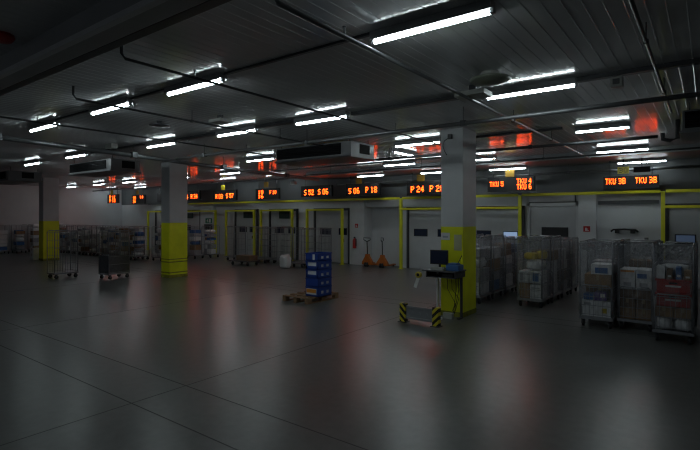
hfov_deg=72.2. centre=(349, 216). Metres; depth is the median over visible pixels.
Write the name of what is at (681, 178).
wall header
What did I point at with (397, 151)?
ceiling light
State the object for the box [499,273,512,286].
carton
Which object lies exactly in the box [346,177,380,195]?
display
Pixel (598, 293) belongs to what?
carton
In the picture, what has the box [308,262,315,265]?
carton
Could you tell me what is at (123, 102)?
ceiling light
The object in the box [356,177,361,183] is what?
plate
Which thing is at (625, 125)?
ceiling light
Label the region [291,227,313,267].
roll cage
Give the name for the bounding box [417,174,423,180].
plate
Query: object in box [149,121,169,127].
dish
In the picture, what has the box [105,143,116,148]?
ceiling box
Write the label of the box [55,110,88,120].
conduit
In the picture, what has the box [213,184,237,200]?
display
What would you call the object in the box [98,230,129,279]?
roll cage
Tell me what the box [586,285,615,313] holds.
carton
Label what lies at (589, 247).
roll cage
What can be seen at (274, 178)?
conduit
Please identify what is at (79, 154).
ceiling light
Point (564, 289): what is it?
roll cage
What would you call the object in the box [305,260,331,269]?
crate
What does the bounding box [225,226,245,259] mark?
roll cage
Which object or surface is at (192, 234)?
carton
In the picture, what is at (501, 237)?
roll cage
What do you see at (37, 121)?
pipe
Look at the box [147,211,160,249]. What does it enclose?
frame
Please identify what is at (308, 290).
print
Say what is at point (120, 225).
roll cage
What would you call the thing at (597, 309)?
carton
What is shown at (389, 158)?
pipe
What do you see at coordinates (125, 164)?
vent
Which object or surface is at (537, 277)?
carton
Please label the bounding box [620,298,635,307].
carton
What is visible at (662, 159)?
ceiling light
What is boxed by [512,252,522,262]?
carton
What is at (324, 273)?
crate
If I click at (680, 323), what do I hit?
sack
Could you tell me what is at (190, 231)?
carton
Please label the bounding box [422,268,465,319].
computer desk
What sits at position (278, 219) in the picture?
door
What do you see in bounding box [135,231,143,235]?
sack
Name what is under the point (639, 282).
carton
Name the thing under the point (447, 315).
box
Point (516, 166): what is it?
ceiling light
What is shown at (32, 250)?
carton
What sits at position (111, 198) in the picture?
display
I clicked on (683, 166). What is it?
conduit
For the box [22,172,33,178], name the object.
vent
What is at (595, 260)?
carton
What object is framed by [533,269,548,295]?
carton
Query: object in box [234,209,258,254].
door
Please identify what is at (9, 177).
air conditioner
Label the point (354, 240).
fire extinguisher
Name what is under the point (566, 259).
carton
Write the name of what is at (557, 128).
conduit
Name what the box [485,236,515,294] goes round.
roll cage
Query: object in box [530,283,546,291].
carton
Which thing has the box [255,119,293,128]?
conduit
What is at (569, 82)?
ceiling light
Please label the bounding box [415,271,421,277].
reel
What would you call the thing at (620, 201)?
trim
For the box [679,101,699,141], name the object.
air conditioner
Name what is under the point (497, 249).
carton
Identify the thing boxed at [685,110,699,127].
grille
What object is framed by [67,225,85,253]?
roll cage
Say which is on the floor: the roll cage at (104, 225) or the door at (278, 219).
the roll cage at (104, 225)
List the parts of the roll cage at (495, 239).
panel, panel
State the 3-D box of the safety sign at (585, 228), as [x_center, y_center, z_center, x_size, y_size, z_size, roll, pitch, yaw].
[7.610,0.400,15.431,0.200,0.180,0.012,0,0,37]
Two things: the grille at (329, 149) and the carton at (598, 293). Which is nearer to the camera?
the carton at (598, 293)
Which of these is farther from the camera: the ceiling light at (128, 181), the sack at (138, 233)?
the ceiling light at (128, 181)
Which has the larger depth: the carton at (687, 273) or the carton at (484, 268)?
the carton at (484, 268)
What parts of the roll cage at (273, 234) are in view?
panel, panel, panel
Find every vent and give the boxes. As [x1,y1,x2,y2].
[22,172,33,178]
[122,161,134,168]
[360,144,369,154]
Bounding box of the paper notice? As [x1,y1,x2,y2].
[454,235,461,250]
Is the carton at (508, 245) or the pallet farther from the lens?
the carton at (508, 245)
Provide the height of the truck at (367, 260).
1.216 m
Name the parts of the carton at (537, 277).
printed panel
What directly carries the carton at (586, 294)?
on the carton at (584, 301)
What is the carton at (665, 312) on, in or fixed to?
on the sack
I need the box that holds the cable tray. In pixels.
[0,0,231,95]
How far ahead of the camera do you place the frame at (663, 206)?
13.87 m
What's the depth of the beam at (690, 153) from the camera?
14.93 m
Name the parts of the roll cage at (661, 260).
panel, panel, panel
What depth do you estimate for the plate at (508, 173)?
16.10 m
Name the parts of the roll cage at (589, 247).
panel, panel, panel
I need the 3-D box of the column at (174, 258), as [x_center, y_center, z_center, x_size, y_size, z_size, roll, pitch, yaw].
[-6.130,0.110,16.762,0.512,3.980,0.712,0,0,37]
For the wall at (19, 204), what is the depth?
30.04 m
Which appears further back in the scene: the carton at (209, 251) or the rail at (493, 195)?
the carton at (209, 251)
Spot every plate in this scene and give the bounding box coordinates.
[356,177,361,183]
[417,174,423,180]
[505,169,513,176]
[617,159,628,173]
[633,158,649,171]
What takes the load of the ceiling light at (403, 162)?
attached to the ceiling
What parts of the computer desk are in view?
leg, leg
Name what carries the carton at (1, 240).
on the carton
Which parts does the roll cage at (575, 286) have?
panel, panel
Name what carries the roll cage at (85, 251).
on the floor
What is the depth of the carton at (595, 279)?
9.11 m
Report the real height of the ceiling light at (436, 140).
0.116 m
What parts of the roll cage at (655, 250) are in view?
panel, panel, panel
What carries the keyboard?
on the computer desk
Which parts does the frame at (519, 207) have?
post, post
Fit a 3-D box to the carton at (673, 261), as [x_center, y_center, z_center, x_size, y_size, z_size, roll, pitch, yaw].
[6.123,0.981,8.969,0.449,0.291,0.551,0,0,37]
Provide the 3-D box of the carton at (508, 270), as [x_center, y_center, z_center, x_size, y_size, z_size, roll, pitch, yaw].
[4.162,1.425,13.271,0.422,0.279,0.618,0,0,37]
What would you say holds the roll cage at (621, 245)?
on the floor
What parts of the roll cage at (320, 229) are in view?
panel, panel, panel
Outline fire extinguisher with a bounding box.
[353,237,356,247]
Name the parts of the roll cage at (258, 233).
panel, panel, panel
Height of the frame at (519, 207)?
2.830 m
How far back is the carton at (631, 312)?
8.93 m
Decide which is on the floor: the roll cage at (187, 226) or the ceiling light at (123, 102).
the roll cage at (187, 226)
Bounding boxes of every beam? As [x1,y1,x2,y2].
[0,0,207,89]
[306,143,699,178]
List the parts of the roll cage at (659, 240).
panel, panel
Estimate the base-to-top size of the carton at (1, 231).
0.207 m
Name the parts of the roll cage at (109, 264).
panel, panel, panel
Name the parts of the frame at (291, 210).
post, post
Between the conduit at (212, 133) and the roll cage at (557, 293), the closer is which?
the conduit at (212, 133)
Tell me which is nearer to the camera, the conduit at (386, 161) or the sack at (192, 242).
the conduit at (386, 161)
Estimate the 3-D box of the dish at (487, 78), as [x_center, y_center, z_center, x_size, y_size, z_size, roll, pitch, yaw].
[1.792,-1.772,6.152,0.510,0.155,0.510,0,0,37]
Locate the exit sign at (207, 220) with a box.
[205,218,211,222]
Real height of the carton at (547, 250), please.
0.237 m
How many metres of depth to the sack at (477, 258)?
11.71 m
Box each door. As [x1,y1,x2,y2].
[155,210,160,244]
[187,210,199,249]
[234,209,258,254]
[269,209,298,259]
[314,208,349,263]
[406,207,440,268]
[476,206,524,269]
[527,202,577,280]
[665,203,699,288]
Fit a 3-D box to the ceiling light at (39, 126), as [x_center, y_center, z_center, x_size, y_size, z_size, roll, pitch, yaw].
[-6.080,-1.792,9.519,1.270,0.116,0.124,0,0,37]
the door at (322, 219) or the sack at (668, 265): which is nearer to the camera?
the sack at (668, 265)
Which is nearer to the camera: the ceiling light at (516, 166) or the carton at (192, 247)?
the ceiling light at (516, 166)
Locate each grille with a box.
[0,171,5,178]
[69,160,105,172]
[277,143,340,159]
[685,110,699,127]
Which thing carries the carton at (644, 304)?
on the carton at (642, 313)
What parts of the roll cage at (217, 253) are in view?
panel, panel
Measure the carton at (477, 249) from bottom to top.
0.200 m
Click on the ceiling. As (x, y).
(528, 41)
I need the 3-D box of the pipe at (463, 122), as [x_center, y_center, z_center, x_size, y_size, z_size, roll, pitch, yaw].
[0.921,-1.690,8.827,14.100,0.330,0.091,0,0,37]
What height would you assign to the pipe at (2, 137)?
0.450 m
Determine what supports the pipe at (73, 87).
hanging from the ceiling
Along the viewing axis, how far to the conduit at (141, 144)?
12.60 m
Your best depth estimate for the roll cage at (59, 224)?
28.03 m
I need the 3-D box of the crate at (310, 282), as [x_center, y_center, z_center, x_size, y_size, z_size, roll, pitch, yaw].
[-0.779,1.618,11.947,0.418,0.210,0.536,0,0,37]
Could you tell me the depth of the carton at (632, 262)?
9.61 m
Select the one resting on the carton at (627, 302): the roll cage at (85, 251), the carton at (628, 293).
the carton at (628, 293)
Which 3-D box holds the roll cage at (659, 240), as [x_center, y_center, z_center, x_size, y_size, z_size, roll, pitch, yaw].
[5.974,1.284,9.806,0.603,1.633,0.823,0,0,37]
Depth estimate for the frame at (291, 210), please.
23.07 m
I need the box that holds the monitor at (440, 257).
[430,250,447,266]
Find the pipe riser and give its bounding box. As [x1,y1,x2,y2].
[660,119,679,142]
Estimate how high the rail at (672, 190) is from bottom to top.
0.090 m
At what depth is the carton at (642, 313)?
8.79 m
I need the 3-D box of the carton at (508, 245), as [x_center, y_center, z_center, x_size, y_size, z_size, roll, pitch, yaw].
[4.152,0.899,13.279,0.412,0.322,0.612,0,0,37]
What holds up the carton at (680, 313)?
on the sack
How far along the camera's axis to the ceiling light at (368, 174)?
18.68 m
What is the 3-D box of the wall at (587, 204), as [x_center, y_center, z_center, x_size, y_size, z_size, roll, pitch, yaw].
[-0.313,0.670,21.509,20.510,2.860,0.230,0,0,37]
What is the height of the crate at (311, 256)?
0.190 m
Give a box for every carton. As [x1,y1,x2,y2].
[0,230,7,233]
[0,234,6,238]
[0,239,7,242]
[13,241,23,244]
[15,231,24,233]
[30,231,38,234]
[30,248,38,253]
[30,253,38,259]
[133,236,144,239]
[133,240,144,243]
[189,230,200,232]
[189,236,200,240]
[189,250,200,254]
[190,233,200,235]
[190,245,200,249]
[207,244,215,248]
[207,249,215,253]
[236,254,257,260]
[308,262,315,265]
[308,270,315,274]
[476,248,485,256]
[476,267,488,282]
[477,246,499,258]
[477,280,488,294]
[483,257,499,271]
[489,279,498,290]
[492,243,510,255]
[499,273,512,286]
[504,255,511,263]
[504,263,511,273]
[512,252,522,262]
[519,269,532,282]
[520,282,532,297]
[530,269,546,283]
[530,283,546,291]
[530,290,546,298]
[532,249,555,260]
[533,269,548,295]
[551,248,561,259]
[558,259,566,268]
[566,253,574,264]
[582,298,594,306]
[582,307,592,315]
[584,292,594,299]
[585,271,615,287]
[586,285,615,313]
[591,262,615,274]
[592,259,615,262]
[594,300,613,317]
[595,290,607,300]
[620,266,638,278]
[620,278,635,288]
[620,289,650,299]
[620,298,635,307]
[620,307,635,318]
[629,259,651,267]
[636,267,651,279]
[636,279,651,289]
[636,299,650,308]
[636,309,650,320]
[655,303,673,316]
[657,264,665,278]
[662,260,691,269]
[667,268,672,278]
[674,307,690,318]
[676,266,681,279]
[684,269,691,279]
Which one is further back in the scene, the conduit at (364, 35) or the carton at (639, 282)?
the carton at (639, 282)
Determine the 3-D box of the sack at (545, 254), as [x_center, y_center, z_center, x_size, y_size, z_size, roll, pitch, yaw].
[4.594,0.912,11.479,0.257,0.191,0.274,0,0,37]
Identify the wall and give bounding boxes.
[0,185,121,252]
[122,191,699,268]
[200,195,596,280]
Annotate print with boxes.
[307,289,315,292]
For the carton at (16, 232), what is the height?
0.164 m
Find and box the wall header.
[122,158,699,204]
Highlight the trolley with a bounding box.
[229,259,259,265]
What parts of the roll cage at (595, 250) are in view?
panel, panel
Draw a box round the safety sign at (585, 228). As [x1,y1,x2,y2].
[583,226,589,231]
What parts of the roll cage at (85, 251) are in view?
panel, panel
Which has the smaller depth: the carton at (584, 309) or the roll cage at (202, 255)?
the carton at (584, 309)
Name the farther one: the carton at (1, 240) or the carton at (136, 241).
the carton at (1, 240)
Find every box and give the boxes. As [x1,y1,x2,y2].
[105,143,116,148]
[209,115,231,124]
[443,312,453,318]
[454,85,491,100]
[610,76,623,88]
[655,276,691,293]
[655,290,691,307]
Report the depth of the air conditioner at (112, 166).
14.73 m
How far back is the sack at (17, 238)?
27.58 m
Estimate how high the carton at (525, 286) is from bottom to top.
0.342 m
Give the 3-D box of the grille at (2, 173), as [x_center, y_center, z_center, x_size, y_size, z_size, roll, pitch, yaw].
[-13.847,-1.540,18.584,2.680,0.260,0.032,0,0,37]
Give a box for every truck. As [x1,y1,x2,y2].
[362,237,375,266]
[376,238,395,267]
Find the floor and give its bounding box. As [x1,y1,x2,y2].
[0,248,699,449]
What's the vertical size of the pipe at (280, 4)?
0.232 m
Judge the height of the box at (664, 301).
0.225 m
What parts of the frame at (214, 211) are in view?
post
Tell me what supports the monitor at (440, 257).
on the computer desk
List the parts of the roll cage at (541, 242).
panel, panel, panel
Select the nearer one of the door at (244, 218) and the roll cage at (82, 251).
the door at (244, 218)
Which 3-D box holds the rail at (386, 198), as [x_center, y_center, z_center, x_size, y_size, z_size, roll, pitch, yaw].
[-3.530,-0.730,23.619,14.050,0.090,0.485,0,0,37]
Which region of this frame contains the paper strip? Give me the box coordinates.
[414,278,419,287]
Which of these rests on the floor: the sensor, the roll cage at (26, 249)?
the roll cage at (26, 249)
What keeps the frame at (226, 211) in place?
on the floor
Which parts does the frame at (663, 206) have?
post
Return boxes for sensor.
[443,134,452,154]
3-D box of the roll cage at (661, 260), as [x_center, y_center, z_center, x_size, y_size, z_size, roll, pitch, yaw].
[6.131,1.284,8.964,0.603,1.633,0.823,0,0,37]
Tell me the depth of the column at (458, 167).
10.15 m
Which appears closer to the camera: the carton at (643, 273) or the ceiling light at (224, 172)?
the carton at (643, 273)
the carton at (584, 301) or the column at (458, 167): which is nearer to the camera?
the carton at (584, 301)
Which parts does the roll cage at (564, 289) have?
panel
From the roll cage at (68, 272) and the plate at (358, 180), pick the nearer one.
the roll cage at (68, 272)
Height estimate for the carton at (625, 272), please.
0.170 m
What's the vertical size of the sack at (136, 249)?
0.187 m
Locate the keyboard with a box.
[431,267,444,270]
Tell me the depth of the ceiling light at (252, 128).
10.11 m
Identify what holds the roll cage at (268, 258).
on the floor
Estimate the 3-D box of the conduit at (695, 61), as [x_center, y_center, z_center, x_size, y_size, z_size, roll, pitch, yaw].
[4.800,-1.822,5.089,4.410,0.060,0.100,0,0,37]
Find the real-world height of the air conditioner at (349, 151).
0.480 m
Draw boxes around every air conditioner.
[0,167,42,184]
[68,155,140,176]
[275,139,375,166]
[679,101,699,141]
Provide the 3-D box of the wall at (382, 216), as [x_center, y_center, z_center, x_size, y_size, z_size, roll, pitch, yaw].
[-0.187,0.660,21.870,38.500,2.880,0.600,0,0,37]
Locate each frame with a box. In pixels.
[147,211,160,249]
[187,210,216,252]
[224,210,254,255]
[259,209,294,260]
[306,208,344,264]
[399,195,521,268]
[661,191,699,259]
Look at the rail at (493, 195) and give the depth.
17.21 m
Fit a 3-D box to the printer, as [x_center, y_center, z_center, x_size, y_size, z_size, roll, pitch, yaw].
[2.112,0.938,9.685,0.280,0.303,0.260,0,0,37]
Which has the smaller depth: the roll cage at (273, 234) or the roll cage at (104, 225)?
the roll cage at (273, 234)
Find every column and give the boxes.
[39,178,58,260]
[161,162,187,277]
[441,127,475,317]
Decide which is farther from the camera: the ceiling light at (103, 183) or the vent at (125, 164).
the ceiling light at (103, 183)
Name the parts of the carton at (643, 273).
printed panel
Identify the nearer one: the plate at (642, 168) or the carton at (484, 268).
the carton at (484, 268)
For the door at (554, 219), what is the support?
in the wall at (382, 216)
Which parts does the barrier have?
striped post, grey panel, striped post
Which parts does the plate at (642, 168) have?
plate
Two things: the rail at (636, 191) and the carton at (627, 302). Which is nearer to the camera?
the carton at (627, 302)
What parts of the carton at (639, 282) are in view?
printed panel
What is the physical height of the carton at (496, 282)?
0.265 m
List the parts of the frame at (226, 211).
post, post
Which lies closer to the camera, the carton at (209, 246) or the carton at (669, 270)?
the carton at (669, 270)
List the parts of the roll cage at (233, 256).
panel, panel, panel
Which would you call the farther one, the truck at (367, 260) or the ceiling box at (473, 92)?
the truck at (367, 260)
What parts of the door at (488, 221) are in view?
pane, pane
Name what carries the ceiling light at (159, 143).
attached to the ceiling
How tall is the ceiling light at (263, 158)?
0.116 m
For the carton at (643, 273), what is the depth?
8.80 m
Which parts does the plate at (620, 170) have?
plate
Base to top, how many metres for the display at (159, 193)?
0.970 m
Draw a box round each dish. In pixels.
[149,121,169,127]
[469,70,510,86]
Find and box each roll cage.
[11,224,27,252]
[47,230,78,278]
[59,224,73,252]
[63,224,79,252]
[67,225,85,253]
[77,225,95,254]
[84,225,103,255]
[91,225,109,255]
[97,225,116,255]
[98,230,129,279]
[102,225,122,254]
[110,225,129,253]
[115,226,135,257]
[128,226,149,259]
[151,226,160,260]
[187,226,188,257]
[187,226,204,258]
[201,225,219,257]
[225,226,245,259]
[248,226,266,260]
[256,227,276,262]
[272,227,292,262]
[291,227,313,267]
[309,228,330,251]
[476,234,503,298]
[476,235,491,303]
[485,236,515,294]
[498,235,524,290]
[517,235,550,307]
[529,234,561,302]
[541,238,570,297]
[551,237,578,293]
[579,239,618,328]
[588,238,623,267]
[617,240,656,331]
[624,239,660,266]
[652,243,695,344]
[658,241,697,326]
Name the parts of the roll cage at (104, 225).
panel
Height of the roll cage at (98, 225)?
1.633 m
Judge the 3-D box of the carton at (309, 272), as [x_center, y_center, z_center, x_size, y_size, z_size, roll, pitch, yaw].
[-0.788,1.409,11.935,0.310,0.160,0.455,0,0,37]
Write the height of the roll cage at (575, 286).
1.535 m
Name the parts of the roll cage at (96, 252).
panel, panel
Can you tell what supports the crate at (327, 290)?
on the pallet
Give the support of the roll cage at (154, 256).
on the floor
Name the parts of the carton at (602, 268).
printed panel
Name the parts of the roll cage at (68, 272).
panel, panel, panel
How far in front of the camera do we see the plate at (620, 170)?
14.11 m
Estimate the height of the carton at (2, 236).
0.257 m
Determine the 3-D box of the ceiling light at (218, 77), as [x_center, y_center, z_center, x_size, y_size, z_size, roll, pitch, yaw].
[-2.130,-1.792,6.551,1.270,0.116,0.124,0,0,37]
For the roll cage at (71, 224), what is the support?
on the floor
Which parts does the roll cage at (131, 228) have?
panel, panel, panel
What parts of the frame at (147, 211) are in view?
post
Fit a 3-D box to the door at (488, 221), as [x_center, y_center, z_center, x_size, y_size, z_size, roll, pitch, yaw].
[5.188,0.860,17.410,2.250,2.480,0.097,0,0,37]
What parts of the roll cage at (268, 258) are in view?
panel, panel, panel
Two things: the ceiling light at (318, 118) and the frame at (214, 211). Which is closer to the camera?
the ceiling light at (318, 118)
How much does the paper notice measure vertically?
0.330 m
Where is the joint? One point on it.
(14, 253)
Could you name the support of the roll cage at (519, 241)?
on the floor
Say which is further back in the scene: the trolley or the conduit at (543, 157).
the trolley
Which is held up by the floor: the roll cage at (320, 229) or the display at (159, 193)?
the roll cage at (320, 229)
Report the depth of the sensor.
10.07 m
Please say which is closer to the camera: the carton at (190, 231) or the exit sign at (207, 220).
the carton at (190, 231)
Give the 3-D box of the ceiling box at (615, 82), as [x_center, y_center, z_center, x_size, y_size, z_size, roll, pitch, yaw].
[3.429,-1.724,6.170,0.140,0.128,0.130,0,0,37]
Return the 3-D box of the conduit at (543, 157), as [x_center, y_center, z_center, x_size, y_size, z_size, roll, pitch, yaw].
[4.123,-1.683,13.525,14.600,0.344,0.057,0,0,37]
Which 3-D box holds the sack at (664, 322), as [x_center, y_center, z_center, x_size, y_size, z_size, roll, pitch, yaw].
[5.364,1.804,8.188,0.237,0.188,0.342,0,0,37]
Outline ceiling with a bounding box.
[0,0,699,188]
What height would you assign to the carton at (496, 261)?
0.329 m
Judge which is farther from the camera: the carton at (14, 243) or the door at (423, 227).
the carton at (14, 243)
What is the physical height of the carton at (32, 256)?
0.302 m
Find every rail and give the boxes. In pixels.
[188,197,399,204]
[402,194,517,198]
[522,190,660,195]
[666,189,699,192]
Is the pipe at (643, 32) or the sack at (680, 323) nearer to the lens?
the pipe at (643, 32)
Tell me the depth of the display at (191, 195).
26.71 m
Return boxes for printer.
[446,255,463,270]
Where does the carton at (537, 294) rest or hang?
on the roll cage at (541, 242)
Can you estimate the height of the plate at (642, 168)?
0.400 m
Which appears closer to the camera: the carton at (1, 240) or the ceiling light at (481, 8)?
the ceiling light at (481, 8)
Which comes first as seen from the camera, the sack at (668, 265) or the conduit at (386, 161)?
the sack at (668, 265)
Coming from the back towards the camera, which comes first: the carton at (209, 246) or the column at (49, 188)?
the carton at (209, 246)
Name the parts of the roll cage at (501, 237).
panel, panel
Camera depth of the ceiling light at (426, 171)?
17.43 m
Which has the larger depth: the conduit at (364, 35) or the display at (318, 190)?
the display at (318, 190)
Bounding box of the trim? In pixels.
[529,200,658,204]
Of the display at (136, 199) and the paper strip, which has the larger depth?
the display at (136, 199)
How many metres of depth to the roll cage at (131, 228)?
23.30 m
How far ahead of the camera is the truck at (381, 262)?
19.68 m
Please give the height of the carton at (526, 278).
0.270 m
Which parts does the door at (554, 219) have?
pane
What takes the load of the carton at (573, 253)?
on the carton
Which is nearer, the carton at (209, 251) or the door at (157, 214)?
the carton at (209, 251)
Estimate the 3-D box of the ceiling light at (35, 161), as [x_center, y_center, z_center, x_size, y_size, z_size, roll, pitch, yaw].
[-10.668,-1.792,16.123,1.270,0.116,0.124,0,0,37]
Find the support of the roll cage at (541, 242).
on the floor
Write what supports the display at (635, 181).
hanging from the beam at (690, 153)
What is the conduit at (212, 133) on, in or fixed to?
attached to the ceiling
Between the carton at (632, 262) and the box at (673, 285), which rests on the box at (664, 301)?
the box at (673, 285)
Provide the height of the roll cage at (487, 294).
1.633 m
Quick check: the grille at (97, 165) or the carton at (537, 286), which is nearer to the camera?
the carton at (537, 286)
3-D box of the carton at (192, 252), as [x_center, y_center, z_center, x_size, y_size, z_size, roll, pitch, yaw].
[-7.762,1.796,24.081,0.412,0.213,0.404,0,0,37]
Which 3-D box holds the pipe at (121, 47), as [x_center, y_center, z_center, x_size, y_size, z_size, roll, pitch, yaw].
[1.165,-1.743,9.871,0.044,0.224,11.996,0,0,37]
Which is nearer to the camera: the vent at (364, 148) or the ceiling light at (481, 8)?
the ceiling light at (481, 8)
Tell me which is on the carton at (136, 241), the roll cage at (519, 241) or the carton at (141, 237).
the carton at (141, 237)
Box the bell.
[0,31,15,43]
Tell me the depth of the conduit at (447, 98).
7.84 m
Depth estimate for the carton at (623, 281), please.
8.94 m
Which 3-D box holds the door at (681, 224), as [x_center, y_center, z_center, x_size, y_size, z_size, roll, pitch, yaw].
[10.313,0.860,13.576,2.350,2.480,0.097,0,0,37]
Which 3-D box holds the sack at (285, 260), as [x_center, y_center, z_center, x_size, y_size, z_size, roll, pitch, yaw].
[-2.629,1.809,19.450,0.452,0.555,0.386,0,0,37]
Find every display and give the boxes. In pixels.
[107,187,119,202]
[132,188,145,203]
[157,187,160,201]
[187,190,200,200]
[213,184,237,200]
[256,180,279,199]
[301,176,332,196]
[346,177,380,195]
[407,180,440,195]
[488,171,534,191]
[603,161,658,189]
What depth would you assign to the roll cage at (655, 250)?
8.07 m
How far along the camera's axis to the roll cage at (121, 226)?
24.03 m
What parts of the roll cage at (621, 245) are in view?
panel, panel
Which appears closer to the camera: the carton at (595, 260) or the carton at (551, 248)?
the carton at (595, 260)
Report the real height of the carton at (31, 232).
0.240 m
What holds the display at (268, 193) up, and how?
hanging from the ceiling
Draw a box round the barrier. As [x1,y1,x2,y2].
[398,302,441,327]
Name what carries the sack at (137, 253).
on the roll cage at (131, 228)
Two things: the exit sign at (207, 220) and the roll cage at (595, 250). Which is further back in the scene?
the exit sign at (207, 220)
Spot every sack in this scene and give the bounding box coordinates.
[15,237,23,240]
[133,252,143,255]
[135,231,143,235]
[135,248,143,251]
[190,241,199,244]
[279,254,290,267]
[476,257,485,267]
[524,252,537,259]
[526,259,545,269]
[537,251,547,258]
[656,316,672,328]
[661,263,689,276]
[676,318,690,331]
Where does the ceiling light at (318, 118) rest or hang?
attached to the ceiling
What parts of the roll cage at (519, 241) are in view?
panel, panel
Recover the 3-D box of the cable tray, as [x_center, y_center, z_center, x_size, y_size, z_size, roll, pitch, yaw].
[-9.238,-1.655,9.771,38.500,0.090,0.100,0,0,37]
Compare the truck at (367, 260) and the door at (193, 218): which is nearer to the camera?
the truck at (367, 260)
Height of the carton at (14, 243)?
0.187 m
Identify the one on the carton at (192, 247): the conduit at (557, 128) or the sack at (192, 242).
the sack at (192, 242)
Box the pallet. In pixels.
[283,291,337,304]
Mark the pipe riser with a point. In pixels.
(677, 122)
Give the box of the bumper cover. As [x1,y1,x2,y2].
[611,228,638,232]
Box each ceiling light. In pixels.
[23,160,41,165]
[27,119,60,131]
[64,151,87,158]
[88,97,133,114]
[92,182,105,184]
[122,180,136,182]
[145,139,176,147]
[164,72,226,96]
[215,125,258,136]
[219,171,240,174]
[245,156,275,161]
[294,111,349,125]
[357,173,384,176]
[369,0,495,44]
[383,161,415,166]
[392,149,417,155]
[394,138,440,147]
[420,170,440,173]
[476,155,496,160]
[485,77,577,99]
[489,165,526,170]
[575,122,630,133]
[595,145,649,153]
[617,157,667,163]
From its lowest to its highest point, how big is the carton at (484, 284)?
0.300 m
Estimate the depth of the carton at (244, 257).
20.51 m
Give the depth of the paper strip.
9.95 m
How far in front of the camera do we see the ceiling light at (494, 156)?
14.71 m
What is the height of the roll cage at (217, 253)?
1.633 m
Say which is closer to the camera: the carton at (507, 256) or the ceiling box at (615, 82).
the ceiling box at (615, 82)
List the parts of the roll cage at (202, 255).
panel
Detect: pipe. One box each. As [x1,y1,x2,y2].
[0,116,384,171]
[0,133,319,180]
[72,86,323,145]
[120,46,505,162]
[275,0,589,158]
[629,0,671,112]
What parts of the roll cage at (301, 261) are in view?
panel, panel, panel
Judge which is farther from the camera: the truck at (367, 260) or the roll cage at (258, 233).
the roll cage at (258, 233)
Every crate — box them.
[305,252,331,260]
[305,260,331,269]
[305,268,331,278]
[305,277,331,287]
[305,285,331,296]
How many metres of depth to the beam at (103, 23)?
4.36 m
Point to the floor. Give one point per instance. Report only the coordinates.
(475, 381)
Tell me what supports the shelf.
attached to the computer desk
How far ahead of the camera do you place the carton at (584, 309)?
9.22 m
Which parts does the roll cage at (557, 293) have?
panel, panel, panel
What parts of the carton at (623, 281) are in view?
printed panel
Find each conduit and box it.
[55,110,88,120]
[90,143,144,153]
[93,178,294,191]
[130,89,163,99]
[174,132,214,141]
[224,32,369,74]
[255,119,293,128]
[274,152,440,170]
[304,147,699,175]
[337,164,699,184]
[351,95,458,115]
[476,127,562,138]
[576,57,699,82]
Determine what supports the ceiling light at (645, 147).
attached to the ceiling
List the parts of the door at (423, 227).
pane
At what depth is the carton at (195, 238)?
23.95 m
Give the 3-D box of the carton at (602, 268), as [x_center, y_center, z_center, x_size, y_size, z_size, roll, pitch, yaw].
[4.894,1.002,9.263,0.360,0.190,0.502,0,0,37]
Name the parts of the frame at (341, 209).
post, post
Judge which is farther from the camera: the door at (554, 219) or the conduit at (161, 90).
the door at (554, 219)
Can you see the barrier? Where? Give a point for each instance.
(433, 314)
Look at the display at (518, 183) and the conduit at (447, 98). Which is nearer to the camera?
the conduit at (447, 98)
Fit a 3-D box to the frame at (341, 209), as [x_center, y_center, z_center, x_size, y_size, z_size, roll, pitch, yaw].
[-1.166,0.875,21.604,2.230,2.450,0.180,0,0,37]
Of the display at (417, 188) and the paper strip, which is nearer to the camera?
the paper strip
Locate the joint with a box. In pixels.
[0,253,699,449]
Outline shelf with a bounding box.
[426,271,464,278]
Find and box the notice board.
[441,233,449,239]
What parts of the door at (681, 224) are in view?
frame, pane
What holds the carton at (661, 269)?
on the box at (673, 285)

